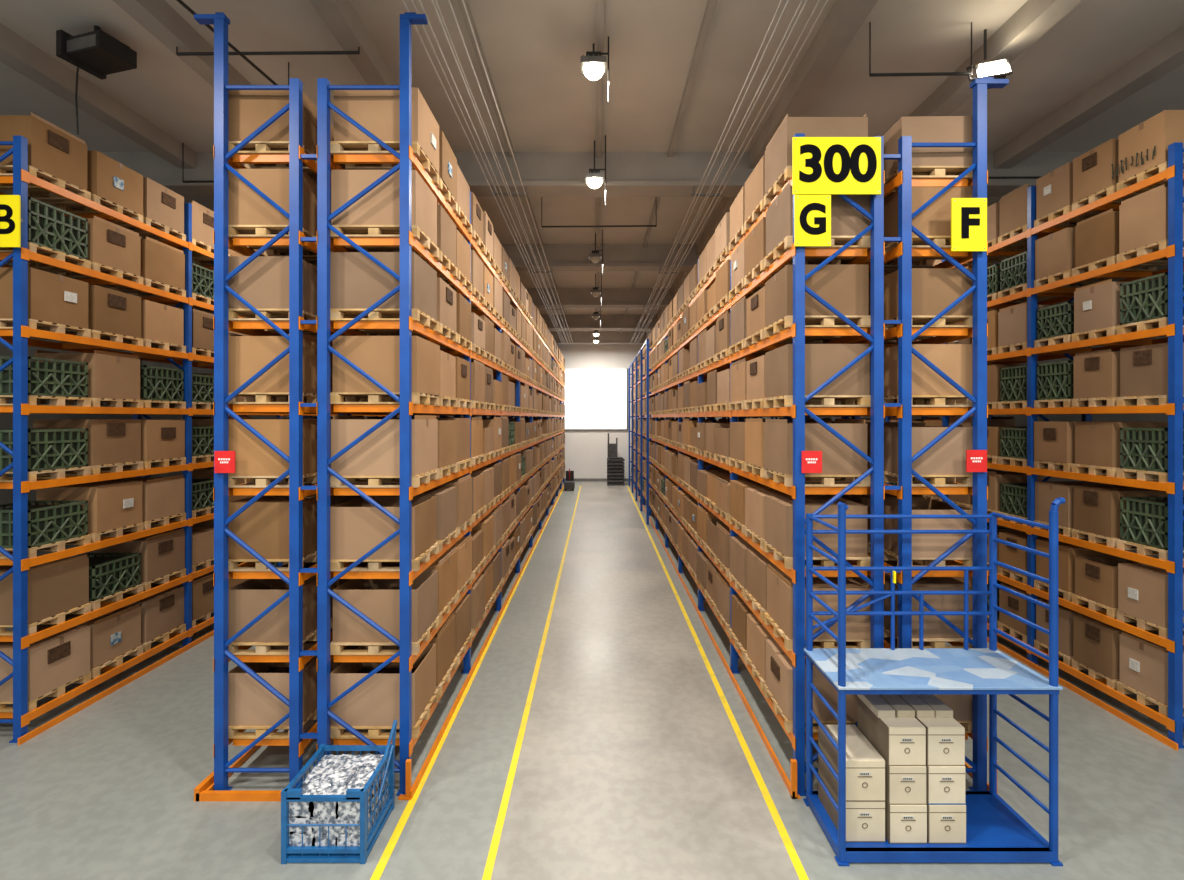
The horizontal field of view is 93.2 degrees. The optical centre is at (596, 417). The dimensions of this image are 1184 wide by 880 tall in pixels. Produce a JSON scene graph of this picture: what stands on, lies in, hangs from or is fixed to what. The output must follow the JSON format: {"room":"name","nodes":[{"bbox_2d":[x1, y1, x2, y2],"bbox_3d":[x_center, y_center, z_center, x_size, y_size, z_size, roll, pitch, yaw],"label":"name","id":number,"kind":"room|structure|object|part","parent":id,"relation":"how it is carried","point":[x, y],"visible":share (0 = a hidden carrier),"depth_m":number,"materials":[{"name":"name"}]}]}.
{"room":"warehouse","nodes":[
{"label":"warehouse","id":0,"kind":"room"},
{"bbox_2d":[0,262,316,508],"bbox_3d":[-19.100,-0.775,15.500,0.200,10.150,45.000,0,0,0],"label":"wall","id":1,"kind":"structure","parent":0,"point":[6,419],"depth_m":20.21,"materials":[{"name":"paint"}]},
{"bbox_2d":[0,481,1183,879],"bbox_3d":[0.000,4.398,15.500,38.000,0.204,45.000,0,0,0],"label":"floor","id":2,"kind":"structure","parent":0,"point":[632,764],"depth_m":6.85,"materials":[{"name":"concrete"}]},
{"bbox_2d":[0,136,448,744],"bbox_3d":[-8.160,0.132,18.130,1.148,8.336,21.540,0,0,0],"label":"rack","id":3,"kind":"object","parent":2,"relation":"on","point":[18,336],"visible":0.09,"depth_m":8.17,"materials":[{"name":"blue metal"}]},
{"bbox_2d":[0,195,22,246],"bbox_3d":[-7.836,-2.586,7.389,0.500,0.682,0.093,0,0,0],"label":"aisle sign","id":4,"kind":"object","parent":3,"relation":"attached to","point":[10,205],"visible":1,"depth_m":7.35,"materials":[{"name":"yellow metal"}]},
{"bbox_2d":[194,772,281,800],"bbox_3d":[-3.960,4.230,6.435,1.120,0.140,0.310,0,0,0],"label":"guard","id":5,"kind":"object","parent":2,"relation":"on","point":[200,792],"visible":0.71,"depth_m":6.28,"materials":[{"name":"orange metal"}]},
{"bbox_2d":[281,720,396,863],"bbox_3d":[-2.619,3.805,5.790,0.853,0.991,0.790,0,0,0],"label":"wire basket","id":6,"kind":"object","parent":2,"relation":"on","point":[289,854],"visible":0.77,"depth_m":5.44,"materials":[{"name":"blue metal"}]},
{"bbox_2d":[289,754,387,845],"bbox_3d":[-2.640,3.948,5.787,0.700,0.576,0.685,0,0,0],"label":"contents","id":7,"kind":"object","parent":6,"relation":"in","point":[333,774],"visible":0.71,"depth_m":5.46,"materials":[{"name":"printed paper"}]},
{"bbox_2d":[206,19,527,789],"bbox_3d":[-3.905,-0.130,21.665,1.058,8.860,30.690,0,0,0],"label":"rack","id":8,"kind":"object","parent":2,"relation":"on","point":[223,160],"visible":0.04,"depth_m":6.41,"materials":[{"name":"blue metal"}]},
{"bbox_2d":[194,12,229,24],"bbox_3d":[-4.425,-4.605,6.440,0.350,0.090,0.100,0,0,0],"label":"bracket","id":9,"kind":"object","parent":8,"relation":"attached to","point":[202,19],"visible":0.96,"depth_m":6.39,"materials":[{"name":"blue metal"}]},
{"bbox_2d":[214,451,234,472],"bbox_3d":[-4.231,0.500,6.377,0.230,0.250,0.037,0,0,0],"label":"plate","id":10,"kind":"object","parent":8,"relation":"attached to","point":[224,461],"visible":1,"depth_m":6.36,"materials":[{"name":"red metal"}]},
{"bbox_2d":[398,759,411,799],"bbox_3d":[-2.165,4.090,6.335,0.150,0.420,0.070,0,0,0],"label":"guard","id":11,"kind":"object","parent":2,"relation":"on","point":[406,796],"visible":1,"depth_m":6.32,"materials":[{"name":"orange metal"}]},
{"bbox_2d":[317,12,564,797],"bbox_3d":[-2.592,-0.175,21.665,1.264,8.950,30.690,0,0,0],"label":"rack","id":12,"kind":"object","parent":2,"relation":"on","point":[406,159],"depth_m":6.42,"materials":[{"name":"blue metal"}]},
{"bbox_3d":[-2.105,-4.605,6.440,0.290,0.090,0.100,0,0,0],"label":"cable bracket","id":13,"kind":"part","parent":12,"relation":"part of","materials":[{"name":"blue metal"}]},
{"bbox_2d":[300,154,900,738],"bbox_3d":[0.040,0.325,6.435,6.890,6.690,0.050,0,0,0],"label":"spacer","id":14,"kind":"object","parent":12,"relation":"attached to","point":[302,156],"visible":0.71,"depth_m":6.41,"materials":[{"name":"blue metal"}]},
{"bbox_2d":[564,469,574,490],"bbox_3d":[-1.650,3.667,33.500,0.600,1.259,1.000,0,0,0],"label":"truck","id":15,"kind":"object","parent":2,"relation":"on","point":[569,483],"visible":1,"depth_m":33.60,"materials":[{"name":"black metal"}]},
{"bbox_2d":[607,433,617,461],"bbox_3d":[1.025,2.650,37.110,0.650,3.300,0.580,0,0,0],"label":"wrapper","id":16,"kind":"object","parent":2,"relation":"on","point":[612,448],"visible":0.36,"depth_m":36.90,"materials":[{"name":"grey metal"}]},
{"bbox_2d":[607,457,624,485],"bbox_3d":[1.200,3.420,36.100,1.100,1.760,1.000,0,0,0],"label":"pallets","id":17,"kind":"object","parent":2,"relation":"on","point":[615,466],"visible":1,"depth_m":35.60,"materials":[{"name":"grey plastic"}]},
{"bbox_2d":[629,339,651,524],"bbox_3d":[2.100,0.550,29.050,0.200,7.500,12.900,0,0,0],"label":"frame","id":18,"kind":"object","parent":2,"relation":"on","point":[646,343],"visible":1,"depth_m":25.80,"materials":[{"name":"blue metal"}]},
{"bbox_2d":[630,133,884,796],"bbox_3d":[2.755,0.371,21.665,1.098,7.859,30.690,0,0,0],"label":"rack","id":19,"kind":"object","parent":2,"relation":"on","point":[875,334],"visible":0.26,"depth_m":6.42,"materials":[{"name":"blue metal"}]},
{"bbox_2d":[801,451,821,472],"bbox_3d":[2.442,0.500,6.377,0.230,0.250,0.037,0,0,0],"label":"plate","id":20,"kind":"object","parent":19,"relation":"attached to","point":[811,461],"visible":1,"depth_m":6.36,"materials":[{"name":"red metal"}]},
{"bbox_2d":[794,195,830,246],"bbox_3d":[2.445,-2.236,6.364,0.408,0.577,0.062,0,0,0],"label":"aisle sign","id":21,"kind":"object","parent":19,"relation":"attached to","point":[812,213],"visible":1,"depth_m":6.34,"materials":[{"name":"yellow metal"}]},
{"bbox_2d":[792,137,880,194],"bbox_3d":[2.717,-2.859,6.364,0.996,0.645,0.062,0,0,0],"label":"aisle sign","id":22,"kind":"object","parent":19,"relation":"attached to","point":[820,165],"visible":1,"depth_m":6.34,"materials":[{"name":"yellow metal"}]},
{"bbox_2d":[790,759,800,798],"bbox_3d":[2.250,4.090,6.345,0.100,0.420,0.050,0,0,0],"label":"guard","id":23,"kind":"object","parent":2,"relation":"on","point":[793,763],"visible":1,"depth_m":6.32,"materials":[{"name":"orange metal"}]},
{"bbox_2d":[651,83,988,790],"bbox_3d":[3.985,0.240,21.665,1.058,8.120,30.690,0,0,0],"label":"rack","id":24,"kind":"object","parent":2,"relation":"on","point":[904,331],"visible":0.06,"depth_m":6.42,"materials":[{"name":"blue metal"}]},
{"bbox_2d":[951,198,986,251],"bbox_3d":[4.217,-2.191,6.364,0.396,0.600,0.062,0,0,0],"label":"aisle sign","id":25,"kind":"object","parent":24,"relation":"attached to","point":[968,215],"visible":1,"depth_m":6.34,"materials":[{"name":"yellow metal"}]},
{"bbox_2d":[966,450,986,471],"bbox_3d":[4.316,0.488,6.377,0.230,0.250,0.037,0,0,0],"label":"plate","id":26,"kind":"object","parent":24,"relation":"attached to","point":[976,460],"visible":1,"depth_m":6.36,"materials":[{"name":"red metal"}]},
{"bbox_2d":[970,77,1008,87],"bbox_3d":[4.510,-3.865,6.440,0.380,0.090,0.100,0,0,0],"label":"bracket","id":27,"kind":"object","parent":24,"relation":"attached to","point":[991,82],"visible":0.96,"depth_m":6.39,"materials":[{"name":"blue metal"}]},
{"bbox_2d":[803,498,1064,865],"bbox_3d":[3.415,2.535,5.835,2.190,3.530,0.930,0,0,0],"label":"platform","id":28,"kind":"object","parent":2,"relation":"on","point":[995,832],"visible":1,"depth_m":5.69,"materials":[{"name":"blue metal"}]},
{"bbox_2d":[818,694,965,843],"bbox_3d":[3.034,3.578,5.832,1.193,1.200,0.677,0,0,0],"label":"boxes","id":29,"kind":"object","parent":28,"relation":"on","point":[905,755],"visible":1,"depth_m":5.52,"materials":[{"name":"cardboard"}]},
{"bbox_3d":[3.395,2.635,5.835,2.110,0.050,0.890,0,0,0],"label":"table frame","id":30,"kind":"part","parent":28,"relation":"part of","materials":[{"name":"blue metal"}]},
{"bbox_2d":[759,142,1183,750],"bbox_3d":[8.060,0.132,18.225,1.148,8.336,21.970,0,0,0],"label":"rack","id":31,"kind":"object","parent":2,"relation":"on","point":[1174,174],"visible":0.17,"depth_m":8.18,"materials":[{"name":"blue metal"}]},
{"bbox_2d":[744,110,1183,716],"bbox_3d":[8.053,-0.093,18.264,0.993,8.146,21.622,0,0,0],"label":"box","id":32,"kind":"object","parent":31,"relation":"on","point":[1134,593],"visible":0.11,"depth_m":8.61,"materials":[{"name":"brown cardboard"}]},
{"bbox_2d":[1111,146,1155,178],"bbox_3d":[7.553,-3.614,7.900,0.011,0.222,0.649,0,0,0],"label":"scribble","id":33,"kind":"object","parent":32,"relation":"attached to","point":[1153,155],"visible":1,"depth_m":7.90,"materials":[{"name":"black paint"}]},
{"bbox_2d":[0,152,1183,343],"bbox_3d":[0.000,-5.275,24.500,38.000,0.750,25.400,0,0,0],"label":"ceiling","id":34,"kind":"structure","parent":0,"point":[544,174],"depth_m":11.90,"materials":[{"name":"grey concrete"}]},
{"bbox_2d":[56,25,136,134],"bbox_3d":[-7.261,-4.900,8.137,0.772,1.501,0.580,0,0,15],"label":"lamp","id":35,"kind":"object","parent":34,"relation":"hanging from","point":[96,52],"visible":1,"depth_m":8.02,"materials":[{"name":"metal"}]},
{"bbox_2d":[182,143,213,182],"bbox_3d":[-7.400,-5.239,11.500,2.220,0.822,0.044,0,0,0],"label":"conduit","id":36,"kind":"object","parent":34,"relation":"hanging from","point":[211,181],"depth_m":11.49,"materials":[{"name":"black metal"}]},
{"bbox_2d":[176,0,288,84],"bbox_3d":[-5.050,-5.364,7.450,0.344,0.572,2.920,0,0,0],"label":"conduit","id":37,"kind":"object","parent":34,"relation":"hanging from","point":[181,2],"depth_m":7.86,"materials":[{"name":"black metal"}]},
{"bbox_2d":[176,47,359,55],"bbox_3d":[-4.700,-5.414,8.000,2.620,0.472,0.044,0,0,0],"label":"conduit","id":38,"kind":"object","parent":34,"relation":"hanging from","point":[268,52],"depth_m":7.98,"materials":[{"name":"black metal"}]},
{"bbox_2d":[402,0,572,343],"bbox_3d":[-1.830,-5.147,16.600,0.760,1.006,37.200,0,0,0],"label":"overhead cables","id":39,"kind":"object","parent":34,"relation":"hanging from","point":[494,193],"visible":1,"depth_m":9.04,"materials":[{"name":"grey metal"}]},
{"bbox_2d":[0,0,1183,331],"bbox_3d":[0.000,-5.750,15.500,38.000,0.200,45.000,0,0,0],"label":"ceiling","id":40,"kind":"structure","parent":34,"relation":"attached to","point":[533,50],"depth_m":9.18,"materials":[{"name":"concrete"}]},
{"bbox_2d":[0,0,1183,336],"bbox_3d":[0.000,-5.475,15.500,29.300,0.350,45.000,0,0,0],"label":"beams","id":41,"kind":"structure","parent":34,"relation":"attached to","point":[845,18],"depth_m":8.76,"materials":[{"name":"grey concrete"}]},
{"bbox_2d":[581,36,608,102],"bbox_3d":[-0.029,-5.165,8.309,0.422,0.970,0.323,0,0,0],"label":"lamp","id":42,"kind":"object","parent":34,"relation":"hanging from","point":[593,65],"visible":1,"depth_m":8.22,"materials":[{"name":"grey metal"}]},
{"bbox_3d":[-0.050,-5.105,8.300,0.306,0.150,0.306,0,0,0],"label":"glass","id":43,"kind":"part","parent":42,"relation":"part of","materials":[{"name":"beige glass"}]},
{"bbox_3d":[0.170,-5.165,8.300,0.022,0.970,0.022,0,0,23],"label":"drop rod","id":44,"kind":"part","parent":42,"relation":"part of","materials":[{"name":"metal"}]},
{"bbox_2d":[585,135,605,205],"bbox_3d":[-0.029,-4.950,11.209,0.422,1.400,0.323,0,0,0],"label":"lamp","id":45,"kind":"object","parent":34,"relation":"hanging from","point":[594,178],"visible":1,"depth_m":11.12,"materials":[{"name":"grey metal"}]},
{"bbox_3d":[-0.050,-4.675,11.200,0.306,0.150,0.306,0,0,0],"label":"glass","id":46,"kind":"part","parent":45,"relation":"part of","materials":[{"name":"beige glass"}]},
{"bbox_3d":[0.170,-4.950,11.200,0.022,1.400,0.022,0,0,23],"label":"drop rod","id":47,"kind":"part","parent":45,"relation":"part of","materials":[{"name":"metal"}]},
{"bbox_2d":[589,230,602,274],"bbox_3d":[-0.029,-4.975,16.808,0.422,1.350,0.323,0,0,0],"label":"lamp","id":48,"kind":"object","parent":34,"relation":"hanging from","point":[595,257],"visible":1,"depth_m":16.72,"materials":[{"name":"grey metal"}]},
{"bbox_3d":[-0.050,-4.725,16.800,0.306,0.150,0.306,0,0,0],"label":"glass","id":49,"kind":"part","parent":48,"relation":"part of","materials":[{"name":"white glass"}]},
{"bbox_3d":[0.170,-4.975,16.800,0.022,1.350,0.022,0,0,23],"label":"drop rod","id":50,"kind":"part","parent":48,"relation":"part of","materials":[{"name":"metal"}]},
{"bbox_2d":[593,330,598,336],"bbox_3d":[-0.050,-5.095,32.008,0.380,0.890,0.323,0,0,0],"label":"lamp","id":51,"kind":"object","parent":34,"relation":"hanging from","point":[595,332],"visible":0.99,"depth_m":31.88,"materials":[{"name":"white glass"}]},
{"bbox_2d":[593,337,598,342],"bbox_3d":[-0.050,-5.095,34.809,0.380,0.890,0.323,0,0,0],"label":"lamp","id":52,"kind":"object","parent":34,"relation":"hanging from","point":[596,339],"visible":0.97,"depth_m":34.69,"materials":[{"name":"white glass"}]},
{"bbox_2d":[591,271,601,305],"bbox_3d":[-0.029,-4.975,21.509,0.422,1.350,0.323,0,0,0],"label":"lamp","id":53,"kind":"object","parent":34,"relation":"hanging from","point":[596,291],"visible":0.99,"depth_m":21.42,"materials":[{"name":"grey metal"}]},
{"bbox_3d":[-0.050,-4.725,21.500,0.306,0.150,0.306,0,0,0],"label":"glass","id":54,"kind":"part","parent":53,"relation":"part of","materials":[{"name":"white glass"}]},
{"bbox_3d":[0.170,-4.975,21.500,0.022,1.350,0.022,0,0,23],"label":"drop rod","id":55,"kind":"part","parent":53,"relation":"part of","materials":[{"name":"metal"}]},
{"bbox_2d":[592,308,600,326],"bbox_3d":[-0.029,-4.975,26.509,0.422,1.350,0.323,0,0,0],"label":"lamp","id":56,"kind":"object","parent":34,"relation":"hanging from","point":[595,315],"visible":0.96,"depth_m":26.42,"materials":[{"name":"grey metal"}]},
{"bbox_2d":[541,197,656,227],"bbox_3d":[0.050,-5.239,14.200,2.920,0.822,0.044,0,0,0],"label":"conduit","id":57,"kind":"object","parent":34,"relation":"hanging from","point":[541,197],"depth_m":14.18,"materials":[{"name":"black metal"}]},
{"bbox_2d":[630,0,828,343],"bbox_3d":[2.315,-5.127,16.600,0.630,1.046,37.200,0,0,0],"label":"overhead cables","id":58,"kind":"object","parent":34,"relation":"hanging from","point":[693,194],"visible":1,"depth_m":8.93,"materials":[{"name":"grey metal"}]},
{"bbox_2d":[869,22,971,76],"bbox_3d":[4.625,-5.264,8.000,1.470,0.772,0.044,0,0,0],"label":"conduit","id":59,"kind":"object","parent":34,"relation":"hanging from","point":[925,73],"depth_m":7.99,"materials":[{"name":"black metal"}]},
{"bbox_2d":[966,29,1012,88],"bbox_3d":[5.676,-5.210,8.070,0.536,0.880,0.343,0,0,20],"label":"lamp","id":60,"kind":"object","parent":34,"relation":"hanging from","point":[999,69],"visible":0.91,"depth_m":7.97,"materials":[{"name":"metal"}]},
{"bbox_3d":[5.639,-4.988,7.969,0.320,0.240,0.015,0,-28,20],"label":"glass","id":61,"kind":"part","parent":60,"relation":"part of","materials":[{"name":"beige glass"}]},
{"bbox_2d":[988,176,1041,178],"bbox_3d":[8.900,-5.214,11.200,5.220,0.872,0.044,0,0,0],"label":"conduit","id":62,"kind":"object","parent":34,"relation":"hanging from","point":[1014,177],"depth_m":11.18,"materials":[{"name":"black metal"}]},
{"bbox_2d":[330,344,870,477],"bbox_3d":[0.000,-0.775,38.100,38.000,10.150,0.200,0,0,0],"label":"wall","id":63,"kind":"structure","parent":0,"point":[585,451],"depth_m":38.00,"materials":[{"name":"white paint"}]},
{"bbox_2d":[562,369,627,430],"bbox_3d":[-0.200,-1.250,37.955,4.600,4.200,0.090,0,0,0],"label":"window","id":64,"kind":"structure","parent":63,"relation":"in","point":[595,399],"depth_m":37.94,"materials":[{"name":"white glass"}]},
{"bbox_2d":[562,478,630,480],"bbox_3d":[0.000,4.200,37.980,38.000,0.200,0.040,0,0,0],"label":"baseboard","id":65,"kind":"structure","parent":63,"relation":"attached to","point":[575,479],"depth_m":37.96,"materials":[{"name":"grey metal"}]},
{"bbox_2d":[884,271,1183,500],"bbox_3d":[19.100,-0.775,15.500,0.200,10.150,45.000,0,0,0],"label":"wall","id":66,"kind":"structure","parent":0,"point":[1020,420],"depth_m":22.38,"materials":[{"name":"paint"}]}
]}

